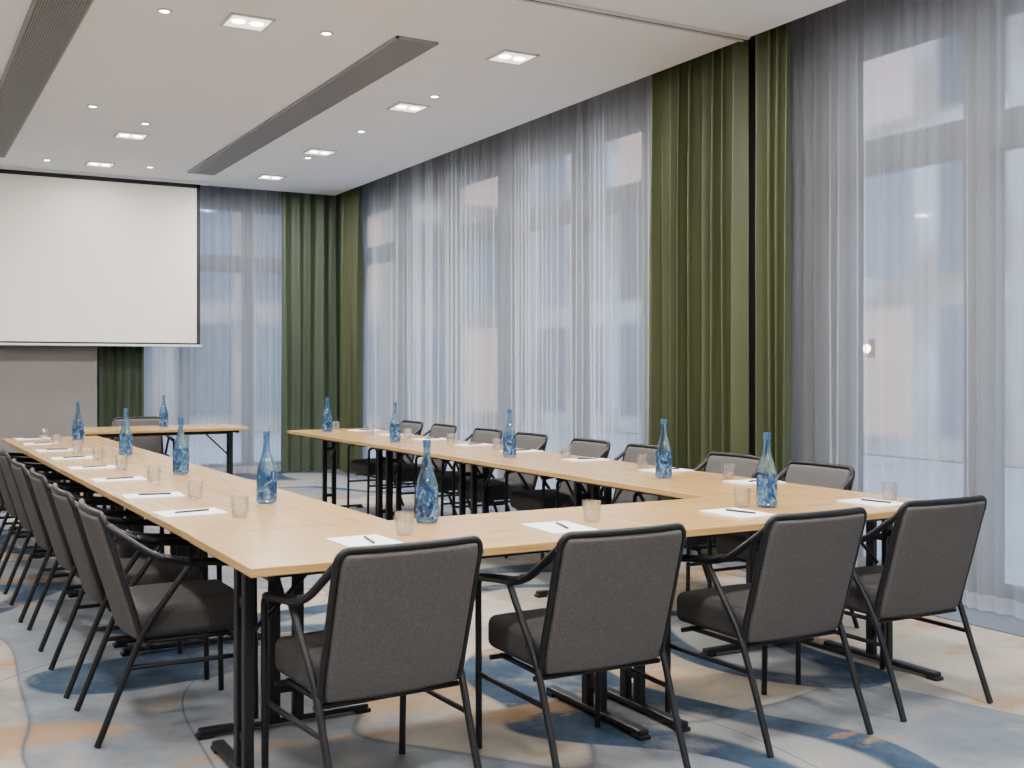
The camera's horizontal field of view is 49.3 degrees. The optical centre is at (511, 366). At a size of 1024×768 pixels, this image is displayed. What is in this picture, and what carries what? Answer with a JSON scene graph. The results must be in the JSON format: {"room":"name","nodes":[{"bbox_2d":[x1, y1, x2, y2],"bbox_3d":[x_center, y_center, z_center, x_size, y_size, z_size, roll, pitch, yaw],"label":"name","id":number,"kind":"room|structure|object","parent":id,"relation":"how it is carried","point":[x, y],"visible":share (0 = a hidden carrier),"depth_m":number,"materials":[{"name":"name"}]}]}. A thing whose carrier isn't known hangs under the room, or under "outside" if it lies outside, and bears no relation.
{"room":"conference room","nodes":[
{"label":"conference room","id":0,"kind":"room"},
{"bbox_2d":[0,345,96,481],"bbox_3d":[-7.569,-0.510,11.382,6.240,3.660,0.540,0,0,-29],"label":"wall","id":1,"kind":"structure","parent":0,"point":[41,387],"depth_m":12.40,"materials":[{"name":"grey paint"}]},
{"bbox_2d":[97,346,98,426],"bbox_3d":[-4.830,-0.510,13.143,0.260,3.660,0.150,0,0,-29],"label":"wall","id":2,"kind":"structure","parent":0,"point":[97,346],"depth_m":13.05,"materials":[{"name":"grey paint"}]},
{"bbox_2d":[176,185,281,467],"bbox_3d":[-3.423,-0.510,13.915,2.950,3.660,0.140,0,0,-29],"label":"sheer curtain","id":3,"kind":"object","parent":2,"relation":"in","point":[249,202],"depth_m":13.90,"materials":[{"name":"fabric"}]},
{"bbox_2d":[210,465,280,473],"bbox_3d":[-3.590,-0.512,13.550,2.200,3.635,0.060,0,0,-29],"label":"baseboard","id":4,"kind":"structure","parent":0,"point":[237,469],"depth_m":13.70,"materials":[{"name":"white"}]},
{"bbox_2d":[0,0,844,195],"bbox_3d":[-2.165,-2.250,4.604,9.130,0.180,16.550,0,0,-29],"label":"ceiling","id":5,"kind":"structure","parent":0,"point":[201,85],"depth_m":8.26,"materials":[{"name":"white paint"}]},
{"bbox_2d":[0,0,93,157],"bbox_3d":[-3.909,-2.151,8.815,0.310,0.018,5.800,0,0,-29],"label":"ceiling vent","id":6,"kind":"object","parent":5,"relation":"in","point":[48,28],"visible":1,"depth_m":7.74,"materials":[{"name":"grey metal"}]},
{"bbox_2d":[84,161,115,167],"bbox_3d":[-4.381,-2.154,11.852,0.280,0.012,0.280,0,0,-29],"label":"recessed light","id":7,"kind":"object","parent":5,"relation":"in","point":[88,163],"visible":1,"depth_m":11.83,"materials":[{"name":"white plastic"}]},
{"bbox_2d":[87,162,112,166],"bbox_3d":[-4.381,-2.156,11.852,0.244,0.005,0.244,0,0,-29],"label":"diffuser","id":8,"kind":"object","parent":7,"relation":"attached to","point":[94,164],"depth_m":11.84,"materials":[{"name":"white plastic"}]},
{"bbox_2d":[0,166,209,346],"bbox_3d":[-5.045,-1.198,12.259,3.400,1.925,0.100,0,0,-29],"label":"projection screen","id":9,"kind":"object","parent":5,"relation":"hanging from","point":[87,259],"visible":1,"depth_m":12.47,"materials":[{"name":"white fabric"}]},
{"bbox_2d":[113,131,149,140],"bbox_3d":[-3.550,-2.154,10.392,0.280,0.012,0.280,0,0,-29],"label":"recessed light","id":10,"kind":"object","parent":5,"relation":"in","point":[120,134],"visible":1,"depth_m":10.37,"materials":[{"name":"white plastic"}]},
{"bbox_2d":[116,133,146,138],"bbox_3d":[-3.550,-2.156,10.392,0.244,0.005,0.244,0,0,-29],"label":"diffuser","id":11,"kind":"object","parent":10,"relation":"attached to","point":[118,135],"depth_m":10.37,"materials":[{"name":"white plastic"}]},
{"bbox_2d":[157,8,172,13],"bbox_3d":[-2.105,-2.154,6.754,0.094,0.010,0.094,0,0,-29],"label":"recessed light","id":12,"kind":"object","parent":5,"relation":"in","point":[160,10],"visible":1,"depth_m":6.75,"materials":[{"name":"white metal"}]},
{"bbox_2d":[219,12,275,32],"bbox_3d":[-1.654,-2.154,6.973,0.280,0.012,0.280,0,0,-29],"label":"recessed light","id":13,"kind":"object","parent":5,"relation":"in","point":[233,20],"visible":1,"depth_m":6.96,"materials":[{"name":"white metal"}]},
{"bbox_2d":[224,15,270,29],"bbox_3d":[-1.654,-2.156,6.973,0.244,0.005,0.244,0,0,-29],"label":"diffuser","id":14,"kind":"object","parent":13,"relation":"attached to","point":[244,22],"depth_m":6.97,"materials":[{"name":"white plastic"}]},
{"bbox_2d":[255,174,286,180],"bbox_3d":[-2.741,-2.154,12.669,0.280,0.012,0.280,0,0,-29],"label":"recessed light","id":15,"kind":"object","parent":5,"relation":"in","point":[262,176],"visible":1,"depth_m":12.66,"materials":[{"name":"white plastic"}]},
{"bbox_2d":[259,175,282,179],"bbox_3d":[-2.741,-2.156,12.669,0.244,0.005,0.244,0,0,-29],"label":"diffuser","id":16,"kind":"object","parent":15,"relation":"attached to","point":[266,177],"depth_m":12.66,"materials":[{"name":"white plastic"}]},
{"bbox_2d":[187,35,438,174],"bbox_3d":[-2.038,-2.151,9.864,0.300,0.018,5.800,0,0,-29],"label":"ceiling vent","id":17,"kind":"object","parent":5,"relation":"in","point":[398,51],"visible":1,"depth_m":8.88,"materials":[{"name":"grey metal"}]},
{"bbox_2d":[301,148,337,155],"bbox_3d":[-1.931,-2.154,11.186,0.280,0.012,0.280,0,0,-29],"label":"recessed light","id":18,"kind":"object","parent":5,"relation":"in","point":[312,151],"visible":1,"depth_m":11.17,"materials":[{"name":"white plastic"}]},
{"bbox_2d":[306,150,332,154],"bbox_3d":[-1.931,-2.156,11.186,0.244,0.005,0.244,0,0,-29],"label":"diffuser","id":19,"kind":"object","parent":18,"relation":"attached to","point":[310,152],"depth_m":11.18,"materials":[{"name":"white plastic"}]},
{"bbox_2d":[386,102,430,113],"bbox_3d":[-0.863,-2.154,9.262,0.280,0.012,0.280,0,0,-29],"label":"recessed light","id":20,"kind":"object","parent":5,"relation":"in","point":[399,106],"visible":1,"depth_m":9.26,"materials":[{"name":"white plastic"}]},
{"bbox_2d":[391,104,424,111],"bbox_3d":[-0.863,-2.156,9.262,0.244,0.005,0.244,0,0,-29],"label":"diffuser","id":21,"kind":"object","parent":20,"relation":"attached to","point":[396,107],"depth_m":9.26,"materials":[{"name":"white plastic"}]},
{"bbox_2d":[485,49,539,65],"bbox_3d":[0.001,-2.154,7.764,0.280,0.012,0.280,0,0,-29],"label":"recessed light","id":22,"kind":"object","parent":5,"relation":"in","point":[505,56],"visible":1,"depth_m":7.75,"materials":[{"name":"white"}]},
{"bbox_2d":[490,52,534,63],"bbox_3d":[0.001,-2.156,7.764,0.244,0.005,0.244,0,0,-29],"label":"diffuser","id":23,"kind":"object","parent":22,"relation":"attached to","point":[499,57],"depth_m":7.76,"materials":[{"name":"white plastic"}]},
{"bbox_2d":[517,0,749,41],"bbox_3d":[-2.342,-2.154,5.124,8.930,0.012,0.030,0,0,-29],"label":"trim","id":24,"kind":"structure","parent":5,"relation":"attached to","point":[547,1],"depth_m":6.89,"materials":[{"name":"white metal"}]},
{"bbox_2d":[0,471,1023,767],"bbox_3d":[-2.064,1.370,5.005,9.700,0.100,17.150,0,0,-29],"label":"floor","id":25,"kind":"structure","parent":0,"point":[818,722],"depth_m":4.35,"materials":[{"name":"carpet"}]},
{"bbox_2d":[3,451,53,507],"bbox_3d":[-3.889,0.912,8.654,0.585,0.821,0.546,0,0,-29],"label":"armchair","id":26,"kind":"object","parent":25,"relation":"on","point":[19,455],"visible":0.16,"depth_m":8.88,"materials":[{"name":"grey fabric"}]},
{"bbox_2d":[0,456,65,518],"bbox_3d":[-3.580,0.912,8.105,0.585,0.821,0.546,0,0,-29],"label":"armchair","id":27,"kind":"object","parent":25,"relation":"on","point":[31,462],"visible":0.23,"depth_m":7.92,"materials":[{"name":"grey fabric"}]},
{"bbox_2d":[0,465,86,560],"bbox_3d":[-3.164,0.912,7.398,0.585,0.821,0.546,0,0,-29],"label":"armchair","id":28,"kind":"object","parent":25,"relation":"on","point":[4,489],"visible":0.32,"depth_m":7.15,"materials":[{"name":"grey fabric"}]},
{"bbox_2d":[0,449,106,594],"bbox_3d":[-2.820,0.912,6.811,0.585,0.821,0.546,0,0,-29],"label":"armchair","id":29,"kind":"object","parent":25,"relation":"on","point":[5,460],"visible":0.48,"depth_m":6.57,"materials":[{"name":"grey fabric"}]},
{"bbox_2d":[1,436,133,553],"bbox_3d":[-3.440,0.950,8.578,0.744,0.740,1.493,0,0,-30],"label":"conference table","id":30,"kind":"object","parent":25,"relation":"on","point":[89,441],"visible":0.27,"depth_m":8.46,"materials":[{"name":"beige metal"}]},
{"bbox_2d":[14,437,49,439],"bbox_3d":[-3.857,0.577,8.958,0.250,0.006,0.184,0,0,-29],"label":"notepad","id":31,"kind":"object","parent":30,"relation":"on","point":[42,438],"visible":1,"depth_m":8.95,"materials":[{"name":"white paper"}]},
{"bbox_2d":[23,442,60,444],"bbox_3d":[-3.538,0.577,8.392,0.250,0.006,0.184,0,0,-25],"label":"notepad","id":32,"kind":"object","parent":30,"relation":"on","point":[52,442],"visible":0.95,"depth_m":8.37,"materials":[{"name":"white paper"}]},
{"bbox_2d":[72,402,83,440],"bbox_3d":[-3.399,0.426,8.734,0.087,0.307,0.087,0,0,-5],"label":"water bottle","id":33,"kind":"object","parent":30,"relation":"on","point":[78,425],"visible":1,"depth_m":8.71,"materials":[{"name":"blue glass"}]},
{"bbox_2d":[9,458,132,622],"bbox_3d":[-2.417,0.912,6.098,0.585,0.821,0.546,0,0,-29],"label":"armchair","id":34,"kind":"object","parent":25,"relation":"on","point":[27,493],"visible":0.47,"depth_m":5.84,"materials":[{"name":"grey fabric"}]},
{"bbox_2d":[26,468,164,651],"bbox_3d":[-2.065,0.912,5.515,0.585,0.821,0.546,0,0,-29],"label":"armchair","id":35,"kind":"object","parent":25,"relation":"on","point":[42,488],"visible":0.56,"depth_m":5.29,"materials":[{"name":"grey fabric"}]},
{"bbox_2d":[25,447,172,590],"bbox_3d":[-2.683,0.950,7.283,0.744,0.740,1.493,0,0,-30],"label":"conference table","id":36,"kind":"object","parent":25,"relation":"on","point":[104,456],"visible":0.24,"depth_m":7.15,"materials":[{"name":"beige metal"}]},
{"bbox_2d":[35,448,76,451],"bbox_3d":[-3.158,0.577,7.723,0.250,0.006,0.184,0,0,-30],"label":"notepad","id":37,"kind":"object","parent":36,"relation":"on","point":[70,449],"visible":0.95,"depth_m":7.66,"materials":[{"name":"white paper"}]},
{"bbox_2d":[50,456,95,459],"bbox_3d":[-2.782,0.577,7.062,0.250,0.006,0.184,0,0,-28],"label":"notepad","id":38,"kind":"object","parent":36,"relation":"on","point":[85,457],"visible":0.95,"depth_m":7.01,"materials":[{"name":"white paper"}]},
{"bbox_2d":[119,408,132,454],"bbox_3d":[-2.545,0.426,7.344,0.087,0.307,0.087,0,0,14],"label":"water bottle","id":39,"kind":"object","parent":36,"relation":"on","point":[125,435],"visible":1,"depth_m":7.32,"materials":[{"name":"blue glass"}]},
{"bbox_2d":[48,483,208,698],"bbox_3d":[-1.653,0.912,4.783,0.585,0.821,0.546,0,0,-29],"label":"armchair","id":40,"kind":"object","parent":25,"relation":"on","point":[158,571],"visible":0.68,"depth_m":4.60,"materials":[{"name":"grey fabric"}]},
{"bbox_2d":[111,416,174,456],"bbox_3d":[-3.653,0.912,11.005,0.546,0.821,0.585,0,0,-29],"label":"armchair","id":41,"kind":"object","parent":25,"relation":"on","point":[150,443],"visible":0.26,"depth_m":11.21,"materials":[{"name":"grey fabric"}]},
{"bbox_2d":[58,462,255,647],"bbox_3d":[-1.926,0.950,5.987,0.744,0.740,1.493,0,0,-30],"label":"conference table","id":42,"kind":"object","parent":25,"relation":"on","point":[160,476],"visible":0.23,"depth_m":5.79,"materials":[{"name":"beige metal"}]},
{"bbox_2d":[67,465,118,469],"bbox_3d":[-2.401,0.577,6.393,0.250,0.006,0.184,0,0,-31],"label":"notepad","id":43,"kind":"object","parent":42,"relation":"on","point":[106,466],"visible":0.95,"depth_m":6.37,"materials":[{"name":"white paper"}]},
{"bbox_2d":[90,476,147,482],"bbox_3d":[-2.020,0.577,5.724,0.250,0.006,0.184,0,0,-30],"label":"notepad","id":44,"kind":"object","parent":42,"relation":"on","point":[136,478],"visible":0.95,"depth_m":5.69,"materials":[{"name":"white paper"}]},
{"bbox_2d":[172,417,188,474],"bbox_3d":[-1.793,0.426,6.035,0.087,0.307,0.087,0,0,42],"label":"water bottle","id":45,"kind":"object","parent":42,"relation":"on","point":[180,455],"visible":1,"depth_m":6.01,"materials":[{"name":"blue glass"}]},
{"bbox_2d":[74,499,258,748],"bbox_3d":[-1.314,0.912,4.205,0.585,0.821,0.546,0,0,-29],"label":"armchair","id":46,"kind":"object","parent":25,"relation":"on","point":[179,606],"visible":0.88,"depth_m":4.03,"materials":[{"name":"grey fabric"}]},
{"bbox_2d":[84,424,248,474],"bbox_3d":[-3.368,0.950,10.701,1.493,0.740,0.744,0,0,-29],"label":"conference table","id":47,"kind":"object","parent":25,"relation":"on","point":[228,429],"visible":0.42,"depth_m":10.65,"materials":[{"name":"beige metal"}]},
{"bbox_2d":[159,395,167,426],"bbox_3d":[-3.383,0.426,10.830,0.087,0.307,0.087,0,0,45],"label":"water bottle","id":48,"kind":"object","parent":47,"relation":"on","point":[163,414],"visible":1,"depth_m":10.80,"materials":[{"name":"blue glass"}]},
{"bbox_2d":[108,485,387,740],"bbox_3d":[-1.169,0.950,4.692,0.744,0.740,1.493,0,0,-30],"label":"conference table","id":49,"kind":"object","parent":25,"relation":"on","point":[290,509],"visible":0.62,"depth_m":4.30,"materials":[{"name":"brown wood"}]},
{"bbox_2d":[121,491,185,499],"bbox_3d":[-1.609,0.577,5.002,0.250,0.006,0.184,0,0,-26],"label":"notepad","id":50,"kind":"object","parent":49,"relation":"on","point":[173,494],"visible":0.95,"depth_m":4.96,"materials":[{"name":"white paper"}]},
{"bbox_2d":[138,492,170,494],"bbox_3d":[-1.605,0.569,5.006,0.140,0.009,0.008,0,0,-15],"label":"pen","id":51,"kind":"object","parent":50,"relation":"on","point":[160,493],"visible":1,"depth_m":5.00,"materials":[{"name":"black plastic"}]},
{"bbox_2d":[152,507,228,517],"bbox_3d":[-1.273,0.577,4.411,0.250,0.006,0.184,0,0,-32],"label":"notepad","id":52,"kind":"object","parent":49,"relation":"on","point":[212,511],"visible":1,"depth_m":4.37,"materials":[{"name":"white paper"}]},
{"bbox_2d":[174,508,208,512],"bbox_3d":[-1.268,0.569,4.414,0.140,0.009,0.008,0,0,-38],"label":"pen","id":53,"kind":"object","parent":52,"relation":"on","point":[204,509],"visible":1,"depth_m":4.41,"materials":[{"name":"black plastic"}]},
{"bbox_2d":[256,431,276,503],"bbox_3d":[-1.046,0.426,4.753,0.087,0.307,0.087,0,0,5],"label":"water bottle","id":54,"kind":"object","parent":49,"relation":"on","point":[266,476],"visible":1,"depth_m":4.72,"materials":[{"name":"blue glass"}]},
{"bbox_2d":[288,428,427,519],"bbox_3d":[-1.367,0.950,9.741,0.744,0.740,1.493,0,0,-29],"label":"conference table","id":55,"kind":"object","parent":25,"relation":"on","point":[336,436],"visible":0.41,"depth_m":9.72,"materials":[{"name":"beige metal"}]},
{"bbox_2d":[322,398,331,431],"bbox_3d":[-1.648,0.426,9.946,0.087,0.307,0.087,0,0,36],"label":"water bottle","id":56,"kind":"object","parent":55,"relation":"on","point":[327,417],"visible":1,"depth_m":9.92,"materials":[{"name":"blue glass"}]},
{"bbox_2d":[261,535,483,767],"bbox_3d":[-0.427,0.912,3.435,0.546,0.821,0.585,0,0,-33],"label":"armchair","id":57,"kind":"object","parent":25,"relation":"on","point":[398,619],"visible":1,"depth_m":3.25,"materials":[{"name":"grey fabric"}]},
{"bbox_2d":[347,420,422,513],"bbox_3d":[-1.153,0.912,10.247,0.585,0.821,0.546,0,0,-29],"label":"armchair","id":58,"kind":"object","parent":25,"relation":"on","point":[366,467],"visible":0.31,"depth_m":10.18,"materials":[{"name":"black metal"}]},
{"bbox_2d":[375,423,457,516],"bbox_3d":[-0.817,0.912,9.644,0.585,0.821,0.546,0,0,-29],"label":"armchair","id":59,"kind":"object","parent":25,"relation":"on","point":[448,431],"visible":0.27,"depth_m":9.59,"materials":[{"name":"grey fabric"}]},
{"bbox_2d":[190,508,650,767],"bbox_3d":[-0.274,0.950,3.900,1.513,0.740,0.744,0,0,-29],"label":"conference table","id":60,"kind":"object","parent":25,"relation":"on","point":[268,554],"visible":0.77,"depth_m":3.71,"materials":[{"name":"brown wood"}]},
{"bbox_2d":[326,534,402,546],"bbox_3d":[-0.480,0.577,3.675,0.184,0.006,0.250,0,0,-32],"label":"notepad","id":61,"kind":"object","parent":60,"relation":"on","point":[348,541],"visible":0.76,"depth_m":3.69,"materials":[{"name":"white paper"}]},
{"bbox_2d":[415,440,437,522],"bbox_3d":[-0.318,0.426,4.167,0.087,0.307,0.087,0,0,25],"label":"water bottle","id":62,"kind":"object","parent":60,"relation":"on","point":[426,494],"visible":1,"depth_m":4.14,"materials":[{"name":"blue glass"}]},
{"bbox_2d":[521,521,598,534],"bbox_3d":[0.171,0.577,4.007,0.184,0.006,0.250,0,0,-26],"label":"notepad","id":63,"kind":"object","parent":60,"relation":"on","point":[553,528],"visible":0.88,"depth_m":3.99,"materials":[{"name":"white paper"}]},
{"bbox_2d":[346,437,502,519],"bbox_3d":[-0.633,0.950,8.433,0.744,0.740,1.493,0,0,-29],"label":"conference table","id":64,"kind":"object","parent":25,"relation":"on","point":[409,446],"visible":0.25,"depth_m":8.46,"materials":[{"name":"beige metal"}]},
{"bbox_2d":[389,402,400,441],"bbox_3d":[-0.904,0.426,8.620,0.087,0.307,0.087,0,0,-39],"label":"water bottle","id":65,"kind":"object","parent":64,"relation":"on","point":[394,428],"visible":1,"depth_m":8.59,"materials":[{"name":"blue glass"}]},
{"bbox_2d":[453,443,493,445],"bbox_3d":[-0.283,0.577,8.269,0.250,0.006,0.184,0,0,-30],"label":"notepad","id":66,"kind":"object","parent":64,"relation":"on","point":[482,444],"visible":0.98,"depth_m":8.26,"materials":[{"name":"white paper"}]},
{"bbox_2d":[414,427,502,518],"bbox_3d":[-0.418,0.912,8.962,0.585,0.821,0.546,0,0,-29],"label":"armchair","id":67,"kind":"object","parent":25,"relation":"on","point":[479,435],"visible":0.31,"depth_m":8.89,"materials":[{"name":"grey fabric"}]},
{"bbox_2d":[452,432,547,515],"bbox_3d":[-0.077,0.912,8.339,0.585,0.821,0.546,0,0,-29],"label":"armchair","id":68,"kind":"object","parent":25,"relation":"on","point":[524,440],"visible":0.34,"depth_m":8.26,"materials":[{"name":"grey fabric"}]},
{"bbox_2d":[430,448,641,597],"bbox_3d":[0.101,0.950,7.125,0.744,0.740,1.493,0,0,-29],"label":"conference table","id":69,"kind":"object","parent":25,"relation":"on","point":[529,463],"visible":0.39,"depth_m":6.99,"materials":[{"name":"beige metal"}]},
{"bbox_2d":[503,409,515,456],"bbox_3d":[-0.016,0.426,7.181,0.087,0.307,0.087,0,0,11],"label":"water bottle","id":70,"kind":"object","parent":69,"relation":"on","point":[509,437],"visible":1,"depth_m":7.15,"materials":[{"name":"blue glass"}]},
{"bbox_2d":[561,457,610,461],"bbox_3d":[0.461,0.577,6.944,0.250,0.006,0.184,0,0,-29],"label":"notepad","id":71,"kind":"object","parent":69,"relation":"on","point":[570,459],"visible":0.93,"depth_m":6.92,"materials":[{"name":"white paper"}]},
{"bbox_2d":[504,438,610,559],"bbox_3d":[0.323,0.912,7.612,0.585,0.821,0.546,0,0,-29],"label":"armchair","id":72,"kind":"object","parent":25,"relation":"on","point":[543,498],"visible":0.48,"depth_m":7.57,"materials":[{"name":"grey fabric"}]},
{"bbox_2d":[475,523,690,767],"bbox_3d":[0.232,0.912,3.725,0.546,0.821,0.585,0,0,-28],"label":"armchair","id":73,"kind":"object","parent":25,"relation":"on","point":[610,600],"visible":0.99,"depth_m":3.54,"materials":[{"name":"grey fabric"}]},
{"bbox_2d":[556,443,660,507],"bbox_3d":[0.650,0.912,7.027,0.585,0.821,0.546,0,0,-29],"label":"armchair","id":74,"kind":"object","parent":25,"relation":"on","point":[633,453],"visible":0.25,"depth_m":7.14,"materials":[{"name":"grey fabric"}]},
{"bbox_2d":[327,469,1023,636],"bbox_3d":[0.971,1.317,8.629,0.460,0.006,13.300,0,0,-29],"label":"trim","id":75,"kind":"structure","parent":25,"relation":"on","point":[1009,624],"depth_m":5.87,"materials":[{"name":"stone"}]},
{"bbox_2d":[538,464,827,656],"bbox_3d":[0.835,0.950,5.817,0.744,0.740,1.493,0,0,-29],"label":"conference table","id":76,"kind":"object","parent":25,"relation":"on","point":[688,484],"visible":0.33,"depth_m":5.64,"materials":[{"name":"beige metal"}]},
{"bbox_2d":[655,419,671,478],"bbox_3d":[0.792,0.426,5.822,0.087,0.307,0.087,0,0,20],"label":"water bottle","id":77,"kind":"object","parent":76,"relation":"on","point":[663,457],"visible":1,"depth_m":5.79,"materials":[{"name":"blue glass"}]},
{"bbox_2d":[638,467,693,472],"bbox_3d":[0.862,0.577,6.229,0.250,0.006,0.184,0,0,-31],"label":"notepad","id":78,"kind":"object","parent":76,"relation":"on","point":[680,469],"visible":0.62,"depth_m":6.19,"materials":[{"name":"white paper"}]},
{"bbox_2d":[723,479,785,484],"bbox_3d":[1.216,0.577,5.597,0.250,0.006,0.184,0,0,-27],"label":"notepad","id":79,"kind":"object","parent":76,"relation":"on","point":[741,482],"visible":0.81,"depth_m":5.56,"materials":[{"name":"white paper"}]},
{"bbox_2d":[633,452,761,590],"bbox_3d":[1.063,0.912,6.307,0.585,0.821,0.546,0,0,-29],"label":"armchair","id":80,"kind":"object","parent":25,"relation":"on","point":[742,465],"visible":0.21,"depth_m":6.38,"materials":[{"name":"grey fabric"}]},
{"bbox_2d":[564,488,943,731],"bbox_3d":[1.052,0.950,4.644,1.513,0.740,0.744,0,0,-29],"label":"conference table","id":81,"kind":"object","parent":25,"relation":"on","point":[697,524],"visible":0.44,"depth_m":4.57,"materials":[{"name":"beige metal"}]},
{"bbox_2d":[699,507,774,518],"bbox_3d":[0.891,0.577,4.399,0.184,0.006,0.251,0,0,-30],"label":"notepad","id":82,"kind":"object","parent":81,"relation":"on","point":[722,512],"visible":0.88,"depth_m":4.37,"materials":[{"name":"white paper"}]},
{"bbox_2d":[725,508,755,513],"bbox_3d":[0.903,0.569,4.401,0.008,0.009,0.140,0,0,-45],"label":"pen","id":83,"kind":"object","parent":82,"relation":"on","point":[726,509],"visible":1,"depth_m":4.40,"materials":[{"name":"black plastic"}]},
{"bbox_2d":[756,433,777,507],"bbox_3d":[1.055,0.426,4.617,0.087,0.307,0.087,0,0,45],"label":"water bottle","id":84,"kind":"object","parent":81,"relation":"on","point":[766,479],"visible":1,"depth_m":4.59,"materials":[{"name":"blue glass"}]},
{"bbox_2d":[836,498,902,507],"bbox_3d":[1.538,0.577,4.739,0.184,0.006,0.250,0,0,-30],"label":"notepad","id":85,"kind":"object","parent":81,"relation":"on","point":[858,501],"visible":0.81,"depth_m":4.71,"materials":[{"name":"white paper"}]},
{"bbox_2d":[665,507,873,757],"bbox_3d":[0.944,0.912,4.125,0.546,0.821,0.585,0,0,-30],"label":"armchair","id":86,"kind":"object","parent":25,"relation":"on","point":[798,591],"visible":0.97,"depth_m":3.94,"materials":[{"name":"grey fabric"}]},
{"bbox_2d":[707,460,858,628],"bbox_3d":[1.389,0.912,5.710,0.585,0.821,0.546,0,0,-29],"label":"armchair","id":87,"kind":"object","parent":25,"relation":"on","point":[820,474],"visible":0.18,"depth_m":5.77,"materials":[{"name":"grey fabric"}]},
{"bbox_2d":[795,495,992,721],"bbox_3d":[1.537,0.912,4.503,0.546,0.821,0.585,0,0,-28],"label":"armchair","id":88,"kind":"object","parent":25,"relation":"on","point":[924,569],"visible":0.8,"depth_m":4.30,"materials":[{"name":"grey fabric"}]},
{"bbox_2d":[748,19,797,459],"bbox_3d":[1.822,-0.510,7.788,0.200,3.660,0.700,0,0,-29],"label":"wall pier","id":89,"kind":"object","parent":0,"point":[793,24],"visible":0.07,"depth_m":7.48,"materials":[{"name":"paint"}]},
{"bbox_2d":[363,75,650,477],"bbox_3d":[-0.171,-0.510,11.257,0.140,3.660,7.300,0,0,-29],"label":"sheer curtain","id":90,"kind":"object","parent":89,"relation":"attached to","point":[625,110],"depth_m":10.90,"materials":[{"name":"fabric"}]},
{"bbox_3d":[-2.064,-2.400,5.005,9.700,0.120,17.150,0,0,-29],"label":"ceiling","id":91,"kind":"structure","parent":0,"visible":0},
{"bbox_2d":[99,346,143,438],"bbox_3d":[-4.516,-0.512,12.890,0.500,3.635,0.142,0,0,-29],"label":"drape","id":92,"kind":"object","parent":91,"relation":"hanging from","point":[121,368],"visible":0.17,"depth_m":12.90,"materials":[{"name":"green fabric"}]},
{"bbox_2d":[281,191,340,471],"bbox_3d":[-2.526,-0.512,14.014,0.770,3.635,0.124,0,0,-29],"label":"drape","id":93,"kind":"object","parent":91,"relation":"hanging from","point":[311,223],"visible":0.84,"depth_m":13.98,"materials":[{"name":"green fabric"}]},
{"bbox_2d":[340,185,363,474],"bbox_3d":[-1.986,-0.512,13.770,0.166,3.635,0.760,0,0,-29],"label":"drape","id":94,"kind":"object","parent":91,"relation":"hanging from","point":[351,243],"visible":0.8,"depth_m":13.68,"materials":[{"name":"green fabric"}]},
{"bbox_2d":[648,40,748,555],"bbox_3d":[1.319,-0.512,7.893,0.193,3.635,1.006,0,0,-29],"label":"drape","id":95,"kind":"object","parent":91,"relation":"hanging from","point":[699,207],"visible":0.75,"depth_m":7.89,"materials":[{"name":"green fabric"}]},
{"bbox_2d":[755,22,791,480],"bbox_3d":[1.688,-0.512,7.223,0.151,3.635,0.345,0,0,-29],"label":"drape","id":96,"kind":"object","parent":91,"relation":"hanging from","point":[773,134],"visible":0.72,"depth_m":7.20,"materials":[{"name":"fabric"}]},
{"bbox_2d":[962,590,1023,619],"bbox_3d":[2.316,-0.512,6.356,0.076,3.635,2.220,0,0,-29],"label":"sheer curtain","id":97,"kind":"object","parent":91,"relation":"hanging from","point":[1003,606],"visible":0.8,"depth_m":5.95,"materials":[{"name":"white fabric"}]},
{"bbox_3d":[5.345,-0.510,1.509,0.200,3.660,3.400,0,0,-29],"label":"wall","id":98,"kind":"structure","parent":0,"visible":0},
{"bbox_2d":[798,0,1023,602],"bbox_3d":[3.218,-0.510,5.218,0.140,3.660,5.150,0,0,-29],"label":"sheer curtain","id":99,"kind":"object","parent":98,"relation":"in","point":[835,41],"depth_m":6.88,"materials":[{"name":"fabric"}]},
{"label":"outside","id":100,"kind":"structure","parent":0,"visible":0},
{"bbox_2d":[163,423,1023,586],"bbox_3d":[2.955,1.530,13.125,42.000,0.180,60.000,0,0,-29],"label":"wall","id":101,"kind":"structure","parent":100,"point":[906,477],"depth_m":15.37,"materials":[{"name":"white paint"}]},
{"bbox_2d":[144,176,497,432],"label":"window","id":102,"kind":"structure","parent":101,"relation":"on","point":[215,366],"depth_m":25.76,"materials":[{"name":"glass"}]},
{"bbox_2d":[521,12,1023,467],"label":"window","id":103,"kind":"structure","parent":101,"relation":"on","point":[913,219],"depth_m":17.81,"materials":[{"name":"glass"}]},
{"bbox_2d":[863,339,874,357],"bbox_3d":[5.782,-0.299,18.095,0.205,0.302,0.130,0,0,-29],"label":"wall lantern","id":104,"kind":"object","parent":103,"relation":"attached to","point":[870,348],"visible":0.96,"depth_m":18.09,"materials":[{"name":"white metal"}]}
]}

